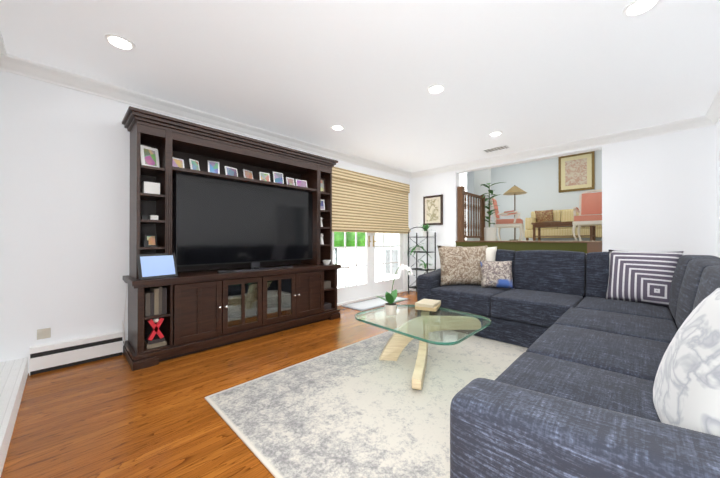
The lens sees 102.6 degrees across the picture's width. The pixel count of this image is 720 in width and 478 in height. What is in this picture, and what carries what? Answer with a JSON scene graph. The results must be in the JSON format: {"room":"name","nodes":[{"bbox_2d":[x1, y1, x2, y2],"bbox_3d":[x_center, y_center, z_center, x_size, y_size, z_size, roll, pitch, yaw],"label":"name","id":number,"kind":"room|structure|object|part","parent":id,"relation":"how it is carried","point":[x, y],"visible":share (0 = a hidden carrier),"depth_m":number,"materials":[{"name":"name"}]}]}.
{"room":"living room","nodes":[
{"label":"living room","id":0,"kind":"room"},
{"bbox_2d":[0,357,27,477],"bbox_3d":[-0.758,-0.169,-0.056,6.220,2.440,0.755,0,0,44],"label":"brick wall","id":1,"kind":"structure","parent":0,"point":[13,375],"depth_m":1.74,"materials":[{"name":"white"}]},
{"bbox_2d":[0,31,6,54],"bbox_3d":[-1.248,-1.380,0.771,4.070,0.012,0.050,0,0,44],"label":"trim","id":2,"kind":"structure","parent":1,"relation":"attached to","point":[3,49],"depth_m":2.06,"materials":[{"name":"white"}]},
{"bbox_2d":[0,70,409,372],"bbox_3d":[-1.044,-0.153,4.001,0.150,2.440,6.170,0,0,44],"label":"wall","id":3,"kind":"structure","parent":0,"point":[64,203],"depth_m":2.41,"materials":[{"name":"white paint"}]},
{"bbox_2d":[37,328,50,339],"bbox_3d":[-2.555,0.765,2.331,0.010,0.080,0.075,0,0,44],"label":"electrical outlet plate","id":4,"kind":"object","parent":3,"relation":"attached to","point":[43,333],"visible":1,"depth_m":2.33,"materials":[{"name":"beige plastic"}]},
{"bbox_2d":[0,53,411,178],"bbox_3d":[-0.803,-1.321,4.084,0.086,0.105,5.420,0,0,44],"label":"crown molding","id":5,"kind":"structure","parent":3,"relation":"attached to","point":[9,63],"depth_m":2.86,"materials":[{"name":"white paint"}]},
{"bbox_2d":[332,167,410,305],"bbox_3d":[0.211,-0.024,5.228,0.234,2.190,2.210,0,0,44],"label":"french door","id":6,"kind":"structure","parent":3,"relation":"in","point":[370,206],"depth_m":5.15,"materials":[{"name":"white"}]},
{"bbox_2d":[332,167,410,233],"bbox_3d":[0.275,-0.616,5.175,0.066,1.005,2.120,0,0,44],"label":"bamboo shade","id":7,"kind":"object","parent":3,"relation":"attached to","point":[361,202],"depth_m":5.05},
{"bbox_2d":[1,290,416,477],"bbox_3d":[1.130,1.108,1.879,6.220,0.100,6.170,0,0,44],"label":"floor","id":8,"kind":"structure","parent":0,"point":[114,417],"depth_m":1.77,"materials":[{"name":"brown wood"}]},
{"bbox_2d":[29,330,122,375],"bbox_3d":[-2.389,0.953,2.458,0.070,0.215,0.561,0,0,44],"label":"baseboard heater","id":9,"kind":"object","parent":8,"relation":"on","point":[49,356],"visible":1,"depth_m":2.42,"materials":[{"name":"white metal"}]},
{"bbox_2d":[122,106,340,370],"bbox_3d":[-1.215,-0.014,3.301,0.569,2.155,2.291,0,0,44],"label":"entertainment center","id":10,"kind":"object","parent":8,"relation":"on","point":[230,239],"visible":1,"depth_m":2.97,"materials":[{"name":"brown wood"}]},
{"bbox_2d":[175,172,312,271],"bbox_3d":[-1.154,-0.152,3.285,0.252,0.988,1.600,0,0,44],"label":"tv","id":11,"kind":"object","parent":10,"relation":"on","point":[220,218],"depth_m":3.18,"materials":[{"name":"black plastic"}]},
{"bbox_2d":[205,328,527,477],"bbox_3d":[0.929,1.053,2.131,2.500,0.011,3.050,0,0,44],"label":"rug","id":12,"kind":"object","parent":8,"relation":"on","point":[359,409],"visible":0.31,"depth_m":1.78,"materials":[{"name":"white carpet"}]},
{"bbox_2d":[355,264,490,389],"bbox_3d":[0.521,0.636,2.394,0.945,0.824,0.934,0,0,44],"label":"coffee table","id":13,"kind":"object","parent":12,"relation":"on","point":[424,325],"visible":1,"depth_m":2.43,"materials":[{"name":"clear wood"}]},
{"bbox_3d":[0.500,0.653,2.372,0.945,0.019,0.871,0,0,44],"label":"glass","id":14,"kind":"part","parent":13,"relation":"part of","materials":[{"name":"teal"}]},
{"bbox_2d":[415,299,440,311],"bbox_3d":[0.642,0.617,2.713,0.268,0.054,0.309,0,0,44],"label":"books","id":15,"kind":"object","parent":13,"relation":"on","point":[425,305],"depth_m":2.64,"materials":[{"name":"beige paper"}]},
{"bbox_2d":[417,245,719,477],"bbox_3d":[1.220,0.561,2.303,2.600,0.966,3.400,0,0,44],"label":"sofa","id":16,"kind":"object","parent":12,"relation":"on","point":[613,371],"visible":0.96,"depth_m":1.14,"materials":[{"name":"blue fabric"}]},
{"bbox_2d":[341,296,407,310],"bbox_3d":[0.281,1.062,4.849,0.460,0.013,1.200,0,0,44],"label":"door mat","id":17,"kind":"object","parent":8,"relation":"on","point":[364,305],"visible":0.79,"depth_m":4.66,"materials":[{"name":"grey fabric"}]},
{"bbox_2d":[407,224,435,293],"bbox_3d":[1.145,0.379,5.607,0.566,1.389,0.441,0,0,44],"label":"plant stand","id":18,"kind":"object","parent":8,"relation":"on","point":[416,248],"visible":0.9,"depth_m":5.59,"materials":[{"name":"black metal"}]},
{"bbox_2d":[0,0,719,172],"bbox_3d":[1.305,-1.431,2.068,6.220,0.100,5.670,0,0,44],"label":"ceiling","id":19,"kind":"structure","parent":0,"point":[522,75],"depth_m":2.27,"materials":[{"name":"white paint"}]},
{"bbox_2d":[104,34,134,50],"bbox_3d":[-1.682,-1.376,2.024,0.169,0.010,0.169,0,0,38],"label":"recessed light","id":20,"kind":"object","parent":19,"relation":"in","point":[120,42],"depth_m":2.01,"materials":[{"name":"white"}]},
{"bbox_2d":[331,125,344,130],"bbox_3d":[-0.275,-1.370,3.556,0.169,0.010,0.169,0,0,38],"label":"recessed light","id":21,"kind":"object","parent":19,"relation":"in","point":[335,127],"depth_m":3.54,"materials":[{"name":"white"}]},
{"bbox_2d":[427,84,445,93],"bbox_3d":[0.699,-1.374,2.650,0.169,0.010,0.169,0,0,38],"label":"recessed light","id":22,"kind":"object","parent":19,"relation":"in","point":[436,88],"depth_m":2.64,"materials":[{"name":"white"}]},
{"bbox_2d":[488,131,502,135],"bbox_3d":[1.766,-1.370,3.761,0.169,0.010,0.169,0,0,38],"label":"recessed light","id":23,"kind":"object","parent":19,"relation":"in","point":[496,133],"depth_m":3.74,"materials":[{"name":"white plastic"}]},
{"bbox_2d":[483,145,509,152],"bbox_3d":[2.069,-1.367,4.387,0.340,0.009,0.160,0,0,44],"label":"ceiling vent","id":24,"kind":"object","parent":19,"relation":"in","point":[496,148],"visible":0.96,"depth_m":4.37,"materials":[{"name":"white metal"}]},
{"bbox_2d":[622,0,660,17],"bbox_3d":[1.667,-1.378,1.709,0.169,0.010,0.169,0,0,38],"label":"recessed light","id":25,"kind":"object","parent":19,"relation":"in","point":[634,8],"depth_m":1.71,"materials":[{"name":"white plastic"}]},
{"bbox_2d":[455,241,601,253],"bbox_3d":[4.123,0.141,6.492,5.800,0.200,4.950,0,0,44],"label":"floor","id":26,"kind":"structure","parent":0,"point":[586,247],"depth_m":4.40,"materials":[{"name":"green carpet"}]},
{"bbox_2d":[457,186,484,240],"bbox_3d":[2.231,-0.467,5.726,0.100,1.010,1.110,0,0,44],"label":"railing","id":27,"kind":"object","parent":26,"relation":"on","point":[462,195],"visible":1,"depth_m":5.58,"materials":[{"name":"brown wood"}]},
{"bbox_2d":[481,182,505,240],"bbox_3d":[2.764,-0.573,6.076,0.568,1.223,0.645,0,0,44],"label":"plant","id":28,"kind":"object","parent":26,"relation":"on","point":[489,233],"visible":0.85,"depth_m":6.02,"materials":[{"name":"green plant"}]},
{"bbox_2d":[490,197,523,240],"bbox_3d":[3.503,-0.490,6.870,0.669,1.078,0.615,0,0,34],"label":"chair","id":29,"kind":"object","parent":26,"relation":"on","point":[515,222],"visible":0.85,"depth_m":6.70,"materials":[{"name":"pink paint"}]},
{"bbox_2d":[503,185,526,240],"bbox_3d":[4.283,-0.724,7.979,0.600,1.540,0.600,0,0,44],"label":"light","id":30,"kind":"object","parent":26,"relation":"on","point":[514,190],"visible":0.96,"depth_m":7.94,"materials":[{"name":"beige fabric"}]},
{"bbox_2d":[525,209,601,240],"bbox_3d":[5.632,-0.385,7.614,2.100,0.860,0.860,0,0,44],"label":"sofa","id":31,"kind":"object","parent":26,"relation":"on","point":[565,215],"visible":0.48,"depth_m":7.75,"materials":[{"name":"fabric"}]},
{"bbox_2d":[535,210,553,222],"bbox_3d":[5.131,-0.614,8.032,0.450,0.400,0.140,0,20,44],"label":"pillow","id":32,"kind":"object","parent":31,"relation":"on","point":[546,215],"depth_m":7.97,"materials":[{"name":"fabric"}]},
{"bbox_2d":[531,221,595,240],"bbox_3d":[4.843,-0.204,6.874,1.200,0.491,0.600,0,0,44],"label":"table","id":33,"kind":"object","parent":26,"relation":"on","point":[551,224],"visible":0.85,"depth_m":6.76,"materials":[{"name":"brown wood"}]},
{"bbox_2d":[572,189,601,240],"bbox_3d":[4.715,-0.494,5.810,0.669,1.078,0.615,0,0,-44],"label":"chair","id":34,"kind":"object","parent":26,"relation":"on","point":[589,210],"visible":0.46,"depth_m":5.95,"materials":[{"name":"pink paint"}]},
{"bbox_2d":[375,125,716,285],"bbox_3d":[2.463,-0.730,4.790,6.100,3.600,0.150,0,0,44],"label":"wall","id":35,"kind":"structure","parent":0,"point":[658,193],"depth_m":3.76,"materials":[{"name":"white paint"}]},
{"bbox_2d":[423,194,442,224],"bbox_3d":[1.431,-0.562,5.664,0.420,0.580,0.033,0,0,44],"label":"picture","id":36,"kind":"object","parent":35,"relation":"attached to","point":[433,210],"visible":0.96,"depth_m":5.64,"materials":[{"name":"beige paper"}]},
{"bbox_2d":[459,172,466,239],"bbox_3d":[2.876,-1.095,7.954,0.020,2.245,1.700,0,0,44],"label":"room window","id":37,"kind":"structure","parent":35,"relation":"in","point":[462,179],"depth_m":7.94,"materials":[{"name":"white"}]},
{"bbox_2d":[412,116,707,178],"bbox_3d":[2.492,-1.319,4.599,3.870,0.105,0.086,0,0,44],"label":"crown molding","id":38,"kind":"structure","parent":35,"relation":"attached to","point":[697,122],"depth_m":4.03,"materials":[{"name":"white paint"}]},
{"bbox_2d":[558,151,594,192],"bbox_3d":[5.947,-1.833,7.944,0.800,1.020,0.033,0,0,44],"label":"picture","id":39,"kind":"object","parent":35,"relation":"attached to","point":[576,172],"visible":0.96,"depth_m":7.91,"materials":[{"name":"brown"}]},
{"bbox_2d":[716,120,719,257],"bbox_3d":[1.927,-0.165,1.004,0.150,2.440,6.020,0,0,44],"label":"wall","id":40,"kind":"structure","parent":0,"point":[717,167],"depth_m":3.16,"materials":[{"name":"white paint"}]},
{"bbox_2d":[704,88,719,125],"bbox_3d":[2.052,-1.331,1.306,0.086,0.105,5.420,0,0,44],"label":"crown molding","id":41,"kind":"structure","parent":40,"relation":"attached to","point":[712,116],"depth_m":3.04,"materials":[{"name":"white paint"}]},
{"bbox_2d":[719,149,719,238],"bbox_3d":[3.580,0.047,2.702,0.147,2.029,0.978,0,0,44],"label":"door frame","id":42,"kind":"structure","parent":40,"relation":"attached to","point":[719,193],"depth_m":3.10,"materials":[{"name":"white"}]},
{"label":"outside","id":43,"kind":"structure","parent":0,"visible":0},
{"bbox_2d":[334,232,397,287],"bbox_3d":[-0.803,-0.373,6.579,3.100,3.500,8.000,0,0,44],"label":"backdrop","id":44,"kind":"structure","parent":43,"point":[361,250],"depth_m":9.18,"materials":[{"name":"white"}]},
{"bbox_2d":[334,248,348,285],"bbox_3d":[-0.557,0.657,6.685,0.424,0.880,0.424,0,0,44],"label":"patio chair","id":45,"kind":"object","parent":44,"relation":"on","point":[342,266],"depth_m":6.53,"materials":[{"name":"grey metal"}]}
]}

